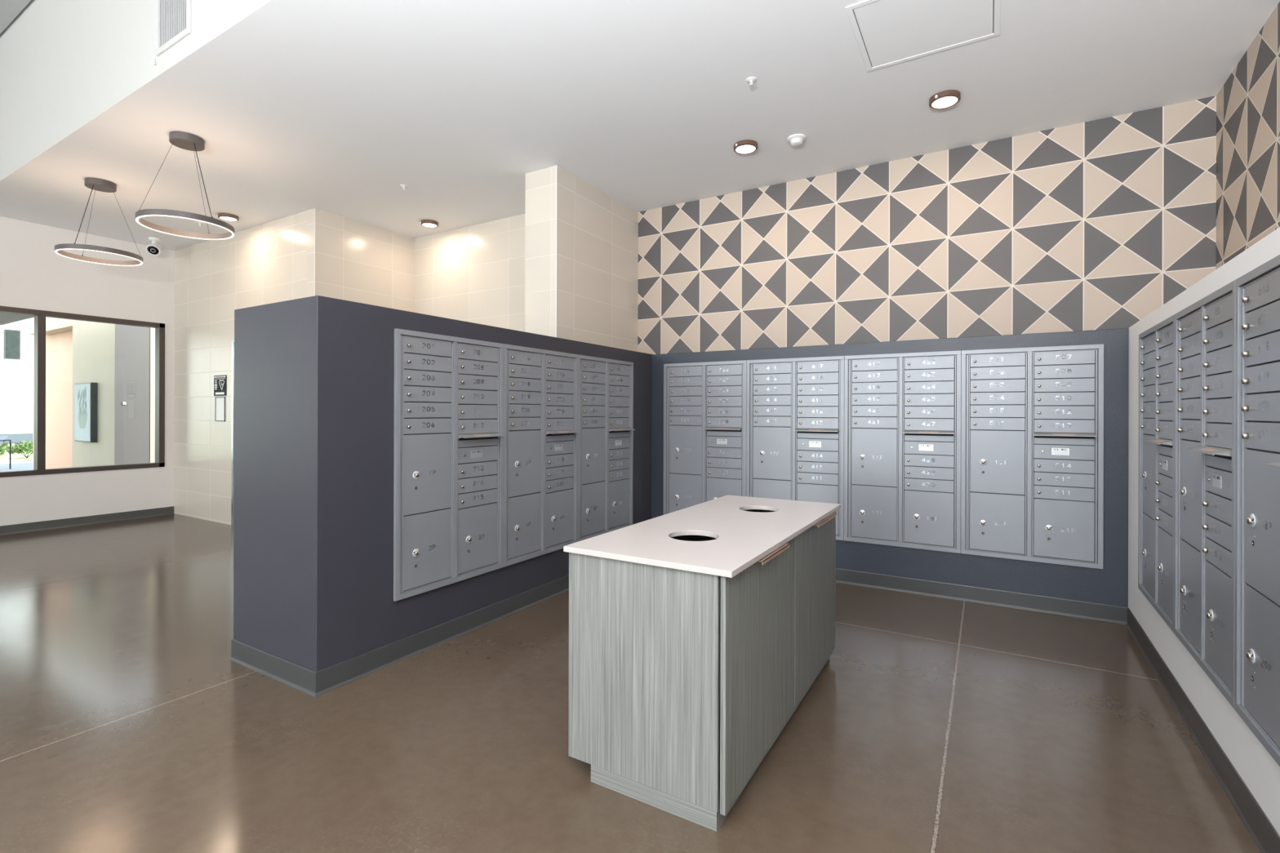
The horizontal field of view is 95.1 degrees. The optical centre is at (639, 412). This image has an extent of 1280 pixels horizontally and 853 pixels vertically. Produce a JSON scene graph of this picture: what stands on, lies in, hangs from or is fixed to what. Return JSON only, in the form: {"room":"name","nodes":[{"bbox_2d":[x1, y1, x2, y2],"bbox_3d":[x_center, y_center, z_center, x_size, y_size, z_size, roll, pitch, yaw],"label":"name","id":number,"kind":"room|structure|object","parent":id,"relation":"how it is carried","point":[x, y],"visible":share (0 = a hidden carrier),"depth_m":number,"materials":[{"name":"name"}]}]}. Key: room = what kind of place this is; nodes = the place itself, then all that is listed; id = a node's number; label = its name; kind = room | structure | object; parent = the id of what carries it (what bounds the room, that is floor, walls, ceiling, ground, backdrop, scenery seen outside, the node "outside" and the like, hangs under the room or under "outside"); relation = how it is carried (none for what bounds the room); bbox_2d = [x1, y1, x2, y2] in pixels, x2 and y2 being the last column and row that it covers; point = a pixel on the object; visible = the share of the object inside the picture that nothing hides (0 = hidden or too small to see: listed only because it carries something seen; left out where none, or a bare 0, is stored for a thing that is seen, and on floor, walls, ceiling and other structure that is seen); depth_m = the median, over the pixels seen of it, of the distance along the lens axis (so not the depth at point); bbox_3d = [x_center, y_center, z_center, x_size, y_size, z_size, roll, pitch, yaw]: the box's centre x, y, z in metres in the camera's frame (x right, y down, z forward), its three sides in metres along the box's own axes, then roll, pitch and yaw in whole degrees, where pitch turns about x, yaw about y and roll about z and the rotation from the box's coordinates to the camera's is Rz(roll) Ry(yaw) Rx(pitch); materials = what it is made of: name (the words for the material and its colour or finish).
{"room":"apartment mail room","nodes":[
{"label":"apartment mail room","id":0,"kind":"room"},
{"bbox_2d":[0,0,31,33],"bbox_3d":[-6.259,-3.613,1.686,6.700,0.150,6.786,0,0,31],"label":"ceiling","id":1,"kind":"structure","parent":0,"point":[10,10],"depth_m":5.14,"materials":[{"name":"paint"}]},
{"bbox_2d":[0,506,173,535],"bbox_3d":[-8.497,1.315,4.261,0.016,0.100,8.538,0,0,31],"label":"baseboard","id":2,"kind":"structure","parent":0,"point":[59,523],"depth_m":7.13,"materials":[{"name":"grey rubber"}]},
{"bbox_2d":[0,216,174,525],"bbox_3d":[-8.545,-1.090,4.360,0.180,4.910,8.750,0,0,31],"label":"wall","id":3,"kind":"structure","parent":0,"point":[33,276],"depth_m":7.16,"materials":[{"name":"white paint"}]},
{"bbox_2d":[0,306,164,477],"bbox_3d":[-7.717,-0.235,5.685,0.132,1.916,5.078,0,0,31],"label":"window","id":4,"kind":"structure","parent":3,"relation":"in","point":[39,419],"depth_m":6.95,"materials":[{"name":"brown metal"}]},
{"bbox_2d":[0,0,330,200],"bbox_3d":[-6.177,-2.938,1.828,6.700,1.499,6.816,0,0,31],"label":"wall","id":5,"kind":"structure","parent":0,"point":[73,73],"depth_m":4.40,"materials":[{"name":"paint"}]},
{"bbox_2d":[155,0,191,56],"bbox_3d":[-2.926,-2.518,3.665,0.464,0.430,0.014,0,0,31],"label":"air vent","id":6,"kind":"object","parent":5,"relation":"in","point":[173,17],"visible":1,"depth_m":3.67,"materials":[{"name":"metal"}]},
{"bbox_2d":[173,210,306,524],"bbox_3d":[-4.995,-0.405,7.241,3.338,3.561,0.160,0,0,31],"label":"wall","id":7,"kind":"structure","parent":0,"point":[264,264],"depth_m":7.37,"materials":[{"name":"tile"}]},
{"bbox_2d":[214,396,225,421],"bbox_3d":[-5.222,-0.043,7.276,0.243,0.305,0.010,0,0,31],"label":"paper notice","id":8,"kind":"object","parent":7,"relation":"attached to","point":[220,402],"visible":1,"depth_m":7.28,"materials":[{"name":"white paper"}]},
{"bbox_2d":[213,374,226,395],"bbox_3d":[-5.224,-0.335,7.279,0.305,0.254,0.008,0,0,31],"label":"notice sign","id":9,"kind":"object","parent":7,"relation":"attached to","point":[220,381],"visible":1,"depth_m":7.27,"materials":[{"name":"black plastic"}]},
{"bbox_2d":[231,338,234,525],"bbox_3d":[-4.381,0.242,6.860,1.305,2.270,0.146,0,0,31],"label":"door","id":10,"kind":"structure","parent":7,"relation":"in","point":[233,340],"depth_m":7.12,"materials":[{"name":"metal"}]},
{"bbox_2d":[306,208,414,312],"bbox_3d":[-3.215,-0.400,6.823,0.150,3.561,1.262,0,0,31],"label":"wall","id":11,"kind":"structure","parent":0,"point":[356,261],"depth_m":6.67,"materials":[{"name":"tile"}]},
{"bbox_2d":[314,208,315,295],"bbox_3d":[-3.474,-0.401,6.243,0.007,3.561,0.007,0,0,31],"label":"trim","id":12,"kind":"structure","parent":11,"relation":"attached to","point":[314,208],"depth_m":6.24,"materials":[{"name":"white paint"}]},
{"bbox_2d":[233,295,652,671],"bbox_3d":[-0.967,0.407,4.698,0.810,1.961,3.775,0,0,31],"label":"wall","id":13,"kind":"structure","parent":0,"point":[313,488],"depth_m":3.10,"materials":[{"name":"paint"}]},
{"bbox_2d":[392,328,504,601],"bbox_3d":[-1.135,0.290,3.587,0.099,1.507,0.835,0,0,31],"label":"mailbox","id":14,"kind":"object","parent":13,"relation":"attached to","point":[448,391],"visible":0.99,"depth_m":3.53,"materials":[{"name":"metal"}]},
{"bbox_2d":[503,343,580,567],"bbox_3d":[-0.707,0.291,4.306,0.099,1.507,0.835,0,0,31],"label":"mailbox","id":15,"kind":"object","parent":13,"relation":"attached to","point":[541,432],"visible":0.99,"depth_m":4.26,"materials":[{"name":"metal"}]},
{"bbox_2d":[577,355,635,542],"bbox_3d":[-0.279,0.293,5.025,0.099,1.507,0.835,0,0,31],"label":"mailbox","id":16,"kind":"object","parent":13,"relation":"attached to","point":[606,386],"visible":1,"depth_m":5.00,"materials":[{"name":"metal"}]},
{"bbox_2d":[414,213,524,331],"bbox_3d":[-1.714,-0.396,6.752,2.802,3.561,0.150,0,0,31],"label":"wall","id":17,"kind":"structure","parent":0,"point":[475,273],"depth_m":6.78,"materials":[{"name":"tile"}]},
{"bbox_2d":[524,165,638,351],"bbox_3d":[-0.494,-0.392,5.903,0.364,3.561,1.560,0,0,31],"label":"wall column","id":18,"kind":"structure","parent":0,"point":[597,241],"depth_m":5.42,"materials":[{"name":"tile"}]},
{"bbox_2d":[555,164,557,337],"bbox_3d":[-0.736,-0.393,5.141,0.007,3.561,0.007,0,0,31],"label":"trim","id":19,"kind":"structure","parent":18,"relation":"attached to","point":[556,165],"depth_m":5.14,"materials":[{"name":"white paint"}]},
{"bbox_2d":[0,513,1260,852],"bbox_3d":[-2.572,1.458,2.139,12.600,0.150,11.350,0,0,31],"label":"floor","id":20,"kind":"structure","parent":0,"point":[931,724],"depth_m":2.47,"materials":[{"name":"concrete"}]},
{"bbox_2d":[563,495,840,831],"bbox_3d":[0.425,0.954,2.777,0.698,0.875,1.645,0,0,31],"label":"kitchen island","id":21,"kind":"object","parent":20,"relation":"on","point":[651,700],"depth_m":2.14,"materials":[{"name":"grey wood"}]},
{"bbox_2d":[563,495,840,577],"bbox_3d":[0.422,0.527,2.780,0.689,0.021,1.645,0,0,31],"label":"countertop","id":22,"kind":"structure","parent":21,"relation":"on","point":[743,538],"depth_m":2.47,"materials":[{"name":"white stone"}]},
{"bbox_2d":[719,742,719,808],"bbox_3d":[0.413,0.932,2.783,0.602,0.786,1.575,0,0,31],"label":"shelf","id":23,"kind":"object","parent":21,"relation":"attached to","point":[719,742],"depth_m":2.10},
{"bbox_2d":[0,0,1279,250],"bbox_3d":[-2.561,-2.253,2.139,12.600,0.150,11.350,0,0,31],"label":"ceiling","id":24,"kind":"structure","parent":0,"point":[646,103],"depth_m":4.09,"materials":[{"name":"paint"}]},
{"bbox_2d":[54,177,142,266],"bbox_3d":[-5.117,-1.826,5.550,0.618,0.720,0.618,0,0,31],"label":"pendant","id":25,"kind":"object","parent":24,"relation":"hanging from","point":[95,184],"visible":1,"depth_m":5.51,"materials":[{"name":"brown metal"}]},
{"bbox_2d":[146,237,161,255],"bbox_3d":[-6.111,-2.081,7.359,0.146,0.216,0.171,0,0,-27],"label":"security camera","id":26,"kind":"object","parent":24,"relation":"attached to","point":[154,248],"visible":1,"depth_m":7.33,"materials":[{"name":"white plastic"}]},
{"bbox_2d":[135,130,234,239],"bbox_3d":[-3.596,-1.821,4.645,0.622,0.720,0.622,0,0,31],"label":"pendant","id":27,"kind":"object","parent":24,"relation":"hanging from","point":[182,140],"visible":1,"depth_m":4.59,"materials":[{"name":"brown metal"}]},
{"bbox_2d":[217,213,239,221],"bbox_3d":[-4.567,-2.166,6.492,0.192,0.037,0.192,0,0,31],"label":"recessed light","id":28,"kind":"object","parent":24,"relation":"in","point":[225,216],"visible":1,"depth_m":6.45,"materials":[{"name":"brown metal"}]},
{"bbox_2d":[219,216,236,221],"bbox_3d":[-4.567,-2.161,6.492,0.158,0.026,0.158,0,0,31],"label":"diffuser","id":29,"kind":"object","parent":28,"relation":"attached to","point":[225,218],"depth_m":6.48,"materials":[{"name":"beige plastic"}]},
{"bbox_2d":[400,184,408,190],"bbox_3d":[-2.267,-2.158,5.617,0.072,0.039,0.072,0,0,31],"label":"sprinkler","id":30,"kind":"object","parent":24,"relation":"attached to","point":[403,186],"visible":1,"depth_m":5.61,"materials":[{"name":"white plastic"}]},
{"bbox_2d":[420,219,438,227],"bbox_3d":[-2.409,-2.159,6.697,0.192,0.037,0.192,0,0,31],"label":"recessed light","id":31,"kind":"object","parent":24,"relation":"in","point":[425,223],"visible":1,"depth_m":6.65,"materials":[{"name":"brown metal"}]},
{"bbox_2d":[422,222,436,227],"bbox_3d":[-2.409,-2.155,6.697,0.158,0.026,0.158,0,0,31],"label":"diffuser","id":32,"kind":"object","parent":31,"relation":"attached to","point":[425,224],"depth_m":6.68,"materials":[{"name":"beige plastic"}]},
{"bbox_2d":[733,139,757,154],"bbox_3d":[0.856,-2.150,4.742,0.192,0.037,0.192,0,0,31],"label":"recessed light","id":33,"kind":"object","parent":24,"relation":"in","point":[744,146],"visible":1,"depth_m":4.71,"materials":[{"name":"brown metal"}]},
{"bbox_2d":[735,145,755,153],"bbox_3d":[0.856,-2.146,4.742,0.158,0.026,0.158,0,0,31],"label":"diffuser","id":34,"kind":"object","parent":33,"relation":"attached to","point":[739,148],"depth_m":4.74,"materials":[{"name":"beige plastic"}]},
{"bbox_2d":[746,76,756,87],"bbox_3d":[0.726,-2.149,3.813,0.072,0.039,0.072,0,0,31],"label":"sprinkler","id":35,"kind":"object","parent":24,"relation":"attached to","point":[751,79],"visible":1,"depth_m":3.81,"materials":[{"name":"white plastic"}]},
{"bbox_2d":[786,133,805,146],"bbox_3d":[1.237,-2.141,4.620,0.144,0.053,0.144,0,0,31],"label":"smoke detector","id":36,"kind":"object","parent":24,"relation":"attached to","point":[796,140],"visible":1,"depth_m":4.58,"materials":[{"name":"white plastic"}]},
{"bbox_2d":[844,0,1000,71],"bbox_3d":[1.577,-2.163,3.237,0.714,0.006,0.680,0,0,31],"label":"access hatch","id":37,"kind":"object","parent":24,"relation":"attached to","point":[892,32],"visible":1,"depth_m":3.28,"materials":[{"name":"paint"}]},
{"bbox_2d":[928,89,960,109],"bbox_3d":[2.093,-2.146,4.018,0.192,0.037,0.192,0,0,31],"label":"recessed light","id":38,"kind":"object","parent":24,"relation":"in","point":[948,98],"visible":1,"depth_m":3.99,"materials":[{"name":"brown metal"}]},
{"bbox_2d":[932,96,957,108],"bbox_3d":[2.092,-2.142,4.018,0.158,0.026,0.158,0,0,31],"label":"diffuser","id":39,"kind":"object","parent":38,"relation":"attached to","point":[938,102],"depth_m":4.01,"materials":[{"name":"beige plastic"}]},
{"bbox_2d":[651,328,1128,607],"bbox_3d":[1.851,0.417,4.951,3.775,1.957,0.459,0,0,31],"label":"wall","id":40,"kind":"structure","parent":0,"point":[1108,585],"depth_m":4.21,"materials":[{"name":"painted drywall"}]},
{"bbox_2d":[228,568,1127,697],"bbox_3d":[0.458,1.335,3.572,4.449,0.112,3.332,0,0,31],"label":"baseboard","id":41,"kind":"structure","parent":40,"relation":"attached to","point":[311,682],"depth_m":3.87,"materials":[{"name":"rubber"}]},
{"bbox_2d":[663,360,746,515],"bbox_3d":[0.586,0.288,5.414,0.835,1.507,0.099,0,0,31],"label":"mailbox","id":42,"kind":"object","parent":40,"relation":"attached to","point":[704,403],"visible":0.87,"depth_m":5.42,"materials":[{"name":"metal"}]},
{"bbox_2d":[746,355,844,540],"bbox_3d":[1.305,0.290,4.986,0.835,1.507,0.099,0,0,31],"label":"mailbox","id":43,"kind":"object","parent":40,"relation":"attached to","point":[795,406],"visible":0.77,"depth_m":4.98,"materials":[{"name":"metal"}]},
{"bbox_2d":[844,350,961,553],"bbox_3d":[2.024,0.292,4.558,0.835,1.507,0.099,0,0,31],"label":"mailbox","id":44,"kind":"object","parent":40,"relation":"attached to","point":[902,411],"visible":1,"depth_m":4.55,"materials":[{"name":"metal"}]},
{"bbox_2d":[960,343,1103,568],"bbox_3d":[2.744,0.294,4.130,0.835,1.507,0.099,0,0,31],"label":"mailbox","id":45,"kind":"object","parent":40,"relation":"attached to","point":[1032,446],"visible":1,"depth_m":4.12,"materials":[{"name":"metal"}]},
{"bbox_2d":[637,95,1216,354],"bbox_3d":[2.159,-0.384,5.152,5.562,3.561,0.200,0,0,31],"label":"wall","id":46,"kind":"structure","parent":0,"point":[1099,224],"depth_m":4.80,"materials":[{"name":"tile"}]},
{"bbox_2d":[1128,226,1279,835],"bbox_3d":[0.968,0.412,-0.396,0.620,1.961,10.280,0,0,32],"label":"wall","id":47,"kind":"structure","parent":0,"point":[1256,767],"depth_m":2.48,"materials":[{"name":"white paint"}]},
{"bbox_2d":[1137,314,1174,632],"bbox_3d":[2.746,0.289,3.121,0.099,1.507,0.835,0,0,32],"label":"mailbox","id":48,"kind":"object","parent":47,"relation":"attached to","point":[1156,344],"visible":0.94,"depth_m":3.09,"materials":[{"name":"metal"}]},
{"bbox_2d":[1125,607,1279,852],"bbox_3d":[0.611,1.334,-0.365,0.016,0.115,9.900,0,0,32],"label":"baseboard","id":49,"kind":"structure","parent":47,"relation":"attached to","point":[1265,837],"depth_m":2.29,"materials":[{"name":"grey rubber"}]},
{"bbox_2d":[1173,280,1235,708],"bbox_3d":[2.308,0.288,2.408,0.099,1.507,0.835,0,0,32],"label":"mailbox","id":50,"kind":"object","parent":47,"relation":"attached to","point":[1204,442],"visible":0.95,"depth_m":2.36,"materials":[{"name":"metal"}]},
{"bbox_2d":[1234,254,1279,766],"bbox_3d":[1.869,0.287,1.695,0.099,1.507,0.835,0,0,32],"label":"mailbox","id":51,"kind":"object","parent":47,"relation":"attached to","point":[1257,291],"visible":1,"depth_m":1.89,"materials":[{"name":"metal"}]},
{"bbox_2d":[1215,1,1279,269],"bbox_3d":[1.262,-1.061,-0.499,0.200,4.910,10.431,0,0,32],"label":"wall","id":52,"kind":"structure","parent":0,"point":[1248,102],"depth_m":3.44,"materials":[{"name":"tile"}]},
{"label":"outside","id":53,"kind":"structure","parent":0,"visible":0},
{"bbox_2d":[0,312,34,324],"bbox_3d":[-11.728,-1.764,5.411,6.100,0.260,9.300,0,0,31],"label":"canopy","id":54,"kind":"object","parent":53,"point":[5,317],"visible":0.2,"depth_m":10.09,"materials":[{"name":"white"}]},
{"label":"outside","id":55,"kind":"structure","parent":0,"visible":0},
{"bbox_3d":[-29.952,1.373,17.822,50.300,0.100,60.000,0,0,31],"label":"ground","id":56,"kind":"structure","parent":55,"visible":0},
{"bbox_2d":[0,444,32,464],"bbox_3d":[-23.260,1.331,16.748,12.900,0.022,45.000,0,0,31],"label":"lawn","id":57,"kind":"structure","parent":56,"relation":"on","point":[16,458],"depth_m":16.77,"materials":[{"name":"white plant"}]},
{"bbox_2d":[0,446,7,455],"bbox_3d":[-18.224,1.071,16.298,0.810,0.526,0.768,0,0,-31],"label":"bush","id":58,"kind":"object","parent":57,"relation":"on","point":[2,451],"visible":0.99,"depth_m":16.48,"materials":[{"name":"green plant"}]},
{"bbox_2d":[0,441,9,451],"bbox_3d":[-19.413,1.050,17.460,0.949,0.562,1.030,0,0,31],"label":"bush","id":59,"kind":"object","parent":57,"relation":"on","point":[3,445],"visible":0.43,"depth_m":17.63,"materials":[{"name":"green plant"}]},
{"bbox_2d":[5,440,32,457],"bbox_3d":[-17.943,1.063,17.156,0.987,0.544,0.934,0,0,31],"label":"bush","id":60,"kind":"object","parent":57,"relation":"on","point":[18,448],"visible":0.65,"depth_m":16.95,"materials":[{"name":"green plant"}]},
{"bbox_2d":[0,319,33,443],"bbox_3d":[-30.512,-4.199,22.819,4.200,11.000,44.000,0,0,31],"label":"window view","id":61,"kind":"structure","parent":56,"relation":"on","point":[16,346],"depth_m":25.19,"materials":[{"name":"white paint"}]},
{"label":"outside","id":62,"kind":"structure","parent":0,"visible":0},
{"bbox_2d":[0,462,32,471],"bbox_3d":[-13.497,1.361,8.320,12.300,0.020,12.500,0,0,31],"label":"patio","id":63,"kind":"structure","parent":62,"point":[22,466],"depth_m":14.36,"materials":[{"name":"white concrete"}]},
{"bbox_2d":[0,435,11,469],"bbox_3d":[-15.246,0.947,13.488,0.608,0.798,0.858,0,0,-4],"label":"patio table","id":64,"kind":"object","parent":63,"relation":"on","point":[2,438],"visible":1,"depth_m":13.88,"materials":[{"name":"black metal"}]},
{"bbox_2d":[27,316,115,469],"bbox_3d":[-11.058,-0.332,11.393,5.340,3.420,0.370,0,0,31],"label":"wall","id":65,"kind":"structure","parent":63,"relation":"on","point":[77,351],"depth_m":10.83,"materials":[{"name":"beige paint"}]},
{"bbox_2d":[74,382,97,442],"bbox_3d":[-9.864,-0.001,10.410,0.770,1.045,0.097,0,0,31],"label":"framed picture","id":66,"kind":"object","parent":65,"relation":"attached to","point":[86,393],"visible":1,"depth_m":10.28,"materials":[{"name":"black paper"}]},
{"bbox_2d":[115,324,155,464],"bbox_3d":[-8.249,-0.324,10.990,0.140,3.420,2.549,0,0,31],"label":"wall","id":67,"kind":"structure","parent":63,"relation":"on","point":[135,346],"depth_m":10.09,"materials":[{"name":"grey paint"}]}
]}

